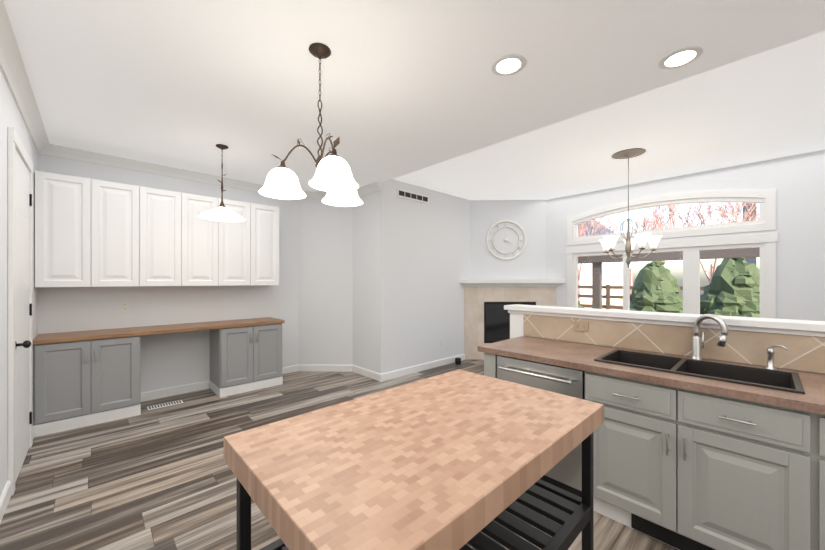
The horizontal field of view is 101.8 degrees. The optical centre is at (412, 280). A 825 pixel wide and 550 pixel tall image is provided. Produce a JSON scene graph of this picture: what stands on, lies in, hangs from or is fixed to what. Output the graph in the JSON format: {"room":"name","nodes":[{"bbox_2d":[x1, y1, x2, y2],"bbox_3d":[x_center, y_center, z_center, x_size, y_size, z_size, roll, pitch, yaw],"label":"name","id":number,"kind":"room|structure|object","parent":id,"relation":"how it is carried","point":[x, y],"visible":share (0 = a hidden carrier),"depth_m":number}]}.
{"room":"kitchen","nodes":[
{"label":"kitchen","id":0,"kind":"room"},
{"bbox_2d":[0,69,37,496],"bbox_3d":[-1.181,-0.160,0.533,0.160,3.120,7.920,0,0,-43],"label":"wall","id":1,"kind":"structure","parent":0,"point":[10,115],"depth_m":2.12},
{"bbox_2d":[8,126,32,495],"bbox_3d":[-2.922,0.198,2.549,0.086,2.405,0.950,0,0,-43],"label":"door","id":2,"kind":"structure","parent":1,"relation":"in","point":[20,302],"depth_m":2.42},
{"bbox_2d":[35,170,102,286],"bbox_3d":[-3.462,-0.485,3.379,0.440,1.090,0.328,0,0,-43],"label":"upper cabinet","id":3,"kind":"object","parent":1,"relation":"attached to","point":[93,233],"depth_m":3.26},
{"bbox_2d":[0,0,380,198],"bbox_3d":[0.077,-1.323,1.728,3.310,0.095,7.600,0,0,-43],"label":"crown molding","id":4,"kind":"structure","parent":1,"relation":"attached to","point":[13,70],"depth_m":3.30},
{"bbox_2d":[38,153,297,391],"bbox_3d":[-2.811,-0.160,4.335,3.030,3.120,0.160,0,0,-43],"label":"wall","id":5,"kind":"structure","parent":0,"point":[174,359],"depth_m":4.12},
{"bbox_2d":[121,301,128,311],"bbox_3d":[-3.257,0.290,3.795,0.075,0.115,0.008,0,0,-43],"label":"outlet","id":6,"kind":"object","parent":5,"relation":"attached to","point":[125,306],"visible":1,"depth_m":3.79},
{"bbox_2d":[103,181,146,286],"bbox_3d":[-3.209,-0.485,3.619,0.499,1.090,0.328,0,0,-43],"label":"upper cabinet","id":7,"kind":"object","parent":5,"relation":"attached to","point":[124,205],"depth_m":3.55},
{"bbox_2d":[147,187,190,285],"bbox_3d":[-2.934,-0.485,3.880,0.499,1.090,0.328,0,0,-43],"label":"upper cabinet","id":8,"kind":"object","parent":5,"relation":"attached to","point":[168,212],"depth_m":3.81},
{"bbox_2d":[191,194,226,285],"bbox_3d":[-2.659,-0.485,4.141,0.499,1.090,0.328,0,0,-43],"label":"upper cabinet","id":9,"kind":"object","parent":5,"relation":"attached to","point":[208,237],"depth_m":4.08},
{"bbox_2d":[227,200,254,285],"bbox_3d":[-2.384,-0.485,4.402,0.499,1.090,0.328,0,0,-43],"label":"upper cabinet","id":10,"kind":"object","parent":5,"relation":"attached to","point":[240,235],"depth_m":4.34},
{"bbox_2d":[255,204,278,284],"bbox_3d":[-2.130,-0.485,4.643,0.440,1.090,0.328,0,0,-43],"label":"upper cabinet","id":11,"kind":"object","parent":5,"relation":"attached to","point":[266,217],"depth_m":4.56},
{"bbox_2d":[298,199,352,364],"bbox_3d":[-1.347,-0.160,5.279,1.168,3.120,0.160,0,0,1],"label":"wall","id":12,"kind":"structure","parent":0,"point":[325,283],"depth_m":5.20},
{"bbox_2d":[0,360,677,549],"bbox_3d":[1.140,1.440,2.736,6.840,0.080,8.200,0,0,-43],"label":"floor","id":13,"kind":"structure","parent":0,"point":[163,478],"depth_m":2.38},
{"bbox_2d":[33,335,140,436],"bbox_3d":[-3.275,0.985,3.415,0.750,0.830,0.533,0,0,-43],"label":"base cabinet","id":14,"kind":"object","parent":13,"relation":"on","point":[80,384],"visible":0.98,"depth_m":3.22},
{"bbox_2d":[33,317,284,344],"bbox_3d":[-2.732,0.549,3.944,2.275,0.038,0.513,0,0,-43],"label":"countertop","id":15,"kind":"structure","parent":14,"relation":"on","point":[47,338],"depth_m":3.66},
{"bbox_2d":[147,400,182,409],"bbox_3d":[-2.787,1.397,3.780,0.320,0.006,0.120,0,0,-43],"label":"floor vent","id":16,"kind":"object","parent":13,"relation":"in","point":[164,405],"visible":0.98,"depth_m":3.77},
{"bbox_2d":[210,323,282,397],"bbox_3d":[-2.191,0.985,4.444,0.760,0.830,0.533,0,0,-43],"label":"base cabinet","id":17,"kind":"object","parent":13,"relation":"on","point":[243,359],"visible":0.96,"depth_m":4.23},
{"bbox_2d":[224,369,603,549],"bbox_3d":[0.085,0.950,1.218,1.200,0.900,0.750,0,0,-43],"label":"island cart","id":18,"kind":"object","parent":13,"relation":"on","point":[458,459],"visible":1,"depth_m":1.01},
{"bbox_2d":[455,358,460,363],"bbox_3d":[0.771,1.351,5.667,0.100,0.097,0.100,0,0,-43],"label":"speaker","id":19,"kind":"object","parent":13,"relation":"on","point":[457,360],"visible":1,"depth_m":5.63},
{"bbox_2d":[484,352,497,377],"bbox_3d":[1.060,0.970,2.497,0.683,0.860,0.786,0,0,-43],"label":"base cabinet","id":20,"kind":"object","parent":13,"relation":"on","point":[490,360],"depth_m":2.51},
{"bbox_2d":[459,279,564,359],"bbox_3d":[1.733,0.685,5.959,1.840,1.430,0.237,0,0,1],"label":"fireplace","id":21,"kind":"object","parent":13,"relation":"on","point":[486,318],"visible":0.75,"depth_m":5.96},
{"bbox_2d":[497,355,584,497],"bbox_3d":[1.045,0.972,2.465,0.696,0.856,0.607,0,0,-43],"label":"dishwasher","id":22,"kind":"object","parent":13,"relation":"on","point":[565,473],"visible":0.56,"depth_m":2.15},
{"bbox_2d":[504,304,824,373],"bbox_3d":[2.424,0.815,1.680,0.230,1.170,4.300,0,0,-43],"label":"wall","id":23,"kind":"structure","parent":13,"relation":"on","point":[750,340],"depth_m":2.23},
{"bbox_2d":[573,321,588,331],"bbox_3d":[1.351,0.365,2.688,0.008,0.075,0.115,0,0,-43],"label":"outlet","id":24,"kind":"object","parent":23,"relation":"attached to","point":[580,326],"visible":1,"depth_m":2.68},
{"bbox_2d":[585,371,783,549],"bbox_3d":[1.615,0.970,1.912,0.683,0.860,0.973,0,0,-43],"label":"base cabinet","id":25,"kind":"object","parent":13,"relation":"on","point":[716,472],"depth_m":1.66},
{"bbox_2d":[478,336,824,414],"bbox_3d":[2.171,0.519,1.317,0.703,0.038,4.118,0,0,-43],"label":"countertop","id":26,"kind":"structure","parent":25,"relation":"on","point":[578,356],"depth_m":1.85},
{"bbox_2d":[594,349,804,393],"bbox_3d":[1.596,0.594,1.942,0.450,0.210,0.860,0,0,-43],"label":"double-bowl sink","id":27,"kind":"object","parent":26,"relation":"in","point":[767,378],"visible":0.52,"depth_m":1.96},
{"bbox_2d":[690,314,727,359],"bbox_3d":[1.824,0.350,2.062,0.150,0.298,0.179,0,0,-43],"label":"kitchen faucet","id":28,"kind":"object","parent":26,"relation":"on","point":[697,342],"visible":0.96,"depth_m":2.10},
{"bbox_2d":[765,345,788,369],"bbox_3d":[2.028,0.426,1.866,0.067,0.146,0.092,0,0,-43],"label":"soap dispenser","id":29,"kind":"object","parent":26,"relation":"on","point":[770,357],"visible":0.96,"depth_m":1.88},
{"bbox_2d":[631,513,714,549],"bbox_3d":[1.364,1.347,1.756,0.012,0.083,0.370,0,0,-43],"label":"air vent register","id":30,"kind":"object","parent":25,"relation":"attached to","point":[664,535],"visible":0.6,"depth_m":1.77},
{"bbox_2d":[784,407,824,549],"bbox_3d":[2.059,0.970,1.444,0.683,0.860,0.604,0,0,-43],"label":"base cabinet","id":31,"kind":"object","parent":13,"relation":"on","point":[804,431],"depth_m":1.40},
{"bbox_2d":[353,192,373,370],"bbox_3d":[-0.736,-0.160,5.105,0.160,3.120,0.700,0,0,-43],"label":"wall","id":32,"kind":"structure","parent":0,"point":[363,285],"depth_m":4.98},
{"bbox_2d":[3,0,824,190],"bbox_3d":[0.019,-1.570,1.672,3.470,0.400,7.920,0,0,-43],"label":"ceiling","id":33,"kind":"structure","parent":0,"point":[408,86],"depth_m":2.16},
{"bbox_2d":[197,144,245,221],"bbox_3d":[-1.933,-1.004,3.403,0.430,0.732,0.431,0,0,-43],"label":"pendant light","id":34,"kind":"object","parent":33,"relation":"hanging from","point":[221,212],"visible":1,"depth_m":3.40},
{"bbox_2d":[259,43,362,206],"bbox_3d":[-0.510,-0.943,1.979,0.628,0.855,0.633,0,0,-43],"label":"dining chandelier","id":35,"kind":"object","parent":33,"relation":"hanging from","point":[333,176],"visible":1,"depth_m":1.93},
{"bbox_2d":[491,54,525,75],"bbox_3d":[0.607,-1.362,2.120,0.216,0.016,0.216,0,0,-43],"label":"recessed light","id":36,"kind":"object","parent":33,"relation":"in","point":[508,64],"visible":0.98,"depth_m":2.11},
{"bbox_2d":[658,46,702,69],"bbox_3d":[1.638,-1.362,2.051,0.216,0.016,0.216,0,0,-43],"label":"recessed light","id":37,"kind":"object","parent":33,"relation":"in","point":[680,57],"visible":0.98,"depth_m":2.04},
{"bbox_2d":[374,179,469,373],"bbox_3d":[0.307,-0.160,5.502,2.220,3.120,0.160,0,0,-43],"label":"wall","id":38,"kind":"structure","parent":0,"point":[421,259],"depth_m":5.17},
{"bbox_2d":[0,354,464,523],"bbox_3d":[1.176,1.347,2.770,6.340,0.105,7.600,0,0,-43],"label":"baseboard","id":39,"kind":"structure","parent":38,"relation":"attached to","point":[5,497],"depth_m":4.84},
{"bbox_2d":[397,188,428,203],"bbox_3d":[0.018,-1.290,5.109,0.660,0.120,0.012,0,0,-43],"label":"air vent","id":40,"kind":"object","parent":38,"relation":"in","point":[405,194],"visible":1,"depth_m":5.08},
{"bbox_2d":[470,200,545,278],"bbox_3d":[1.739,-0.160,6.160,1.692,3.120,0.160,0,0,1],"label":"wall","id":41,"kind":"structure","parent":0,"point":[529,218],"depth_m":6.08},
{"bbox_2d":[486,220,525,259],"bbox_3d":[1.695,-0.740,6.064,0.730,0.730,0.030,0,0,1],"label":"wall clock","id":42,"kind":"object","parent":41,"relation":"attached to","point":[506,239],"visible":1,"depth_m":6.06},
{"bbox_2d":[394,31,824,199],"bbox_3d":[2.882,-1.620,3.493,3.190,0.300,6.620,0,0,-43],"label":"ceiling","id":43,"kind":"structure","parent":0,"point":[766,105],"depth_m":3.43},
{"bbox_2d":[599,148,661,267],"bbox_3d":[2.494,-0.810,3.884,0.619,1.320,0.622,0,0,-43],"label":"chandelier","id":44,"kind":"object","parent":43,"relation":"hanging from","point":[608,242],"visible":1,"depth_m":3.82},
{"bbox_2d":[546,150,824,320],"bbox_3d":[4.315,-0.160,4.184,0.160,3.120,5.650,0,0,-43],"label":"wall","id":45,"kind":"structure","parent":0,"point":[796,183],"depth_m":3.99},
{"bbox_2d":[566,190,777,318],"bbox_3d":[3.532,-0.172,4.916,0.168,2.125,2.480,0,0,-43],"label":"window","id":46,"kind":"structure","parent":45,"relation":"in","point":[692,248],"depth_m":4.57},
{"label":"outside","id":47,"kind":"structure","parent":0,"visible":0},
{"bbox_2d":[580,299,622,309],"bbox_3d":[13.966,1.775,18.768,33.900,0.250,36.000,0,0,-43],"label":"ground","id":48,"kind":"structure","parent":47,"point":[617,302],"depth_m":25.71},
{"bbox_2d":[578,284,702,308],"bbox_3d":[9.491,0.900,13.969,0.140,1.500,31.340,0,0,-43],"label":"fence","id":49,"kind":"object","parent":48,"relation":"on","point":[607,287],"depth_m":14.77},
{"bbox_2d":[630,261,682,312],"bbox_3d":[7.604,0.594,10.513,1.955,2.559,1.863,0,0,-43],"label":"bush","id":50,"kind":"object","parent":48,"relation":"on","point":[658,277],"depth_m":10.15},
{"bbox_2d":[578,203,755,300],"bbox_3d":[17.194,-2.475,31.274,8.600,8.250,20.900,0,0,-43],"label":"sky","id":51,"kind":"structure","parent":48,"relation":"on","point":[609,276],"depth_m":28.46},
{"bbox_2d":[578,247,759,308],"bbox_3d":[6.301,0.465,4.946,0.250,2.370,10.500,0,0,-43],"label":"porch","id":52,"kind":"object","parent":48,"relation":"on","point":[659,256],"depth_m":6.58},
{"bbox_2d":[578,202,759,300],"bbox_3d":[13.126,-2.241,15.982,8.550,7.783,21.714,0,0,-43],"label":"trees","id":53,"kind":"object","parent":48,"relation":"on","point":[671,214],"visible":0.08,"depth_m":16.08},
{"bbox_2d":[700,258,759,317],"bbox_3d":[9.786,0.513,10.095,2.062,2.711,2.165,0,0,-43],"label":"bush","id":54,"kind":"object","parent":48,"relation":"on","point":[718,296],"depth_m":9.68}
]}

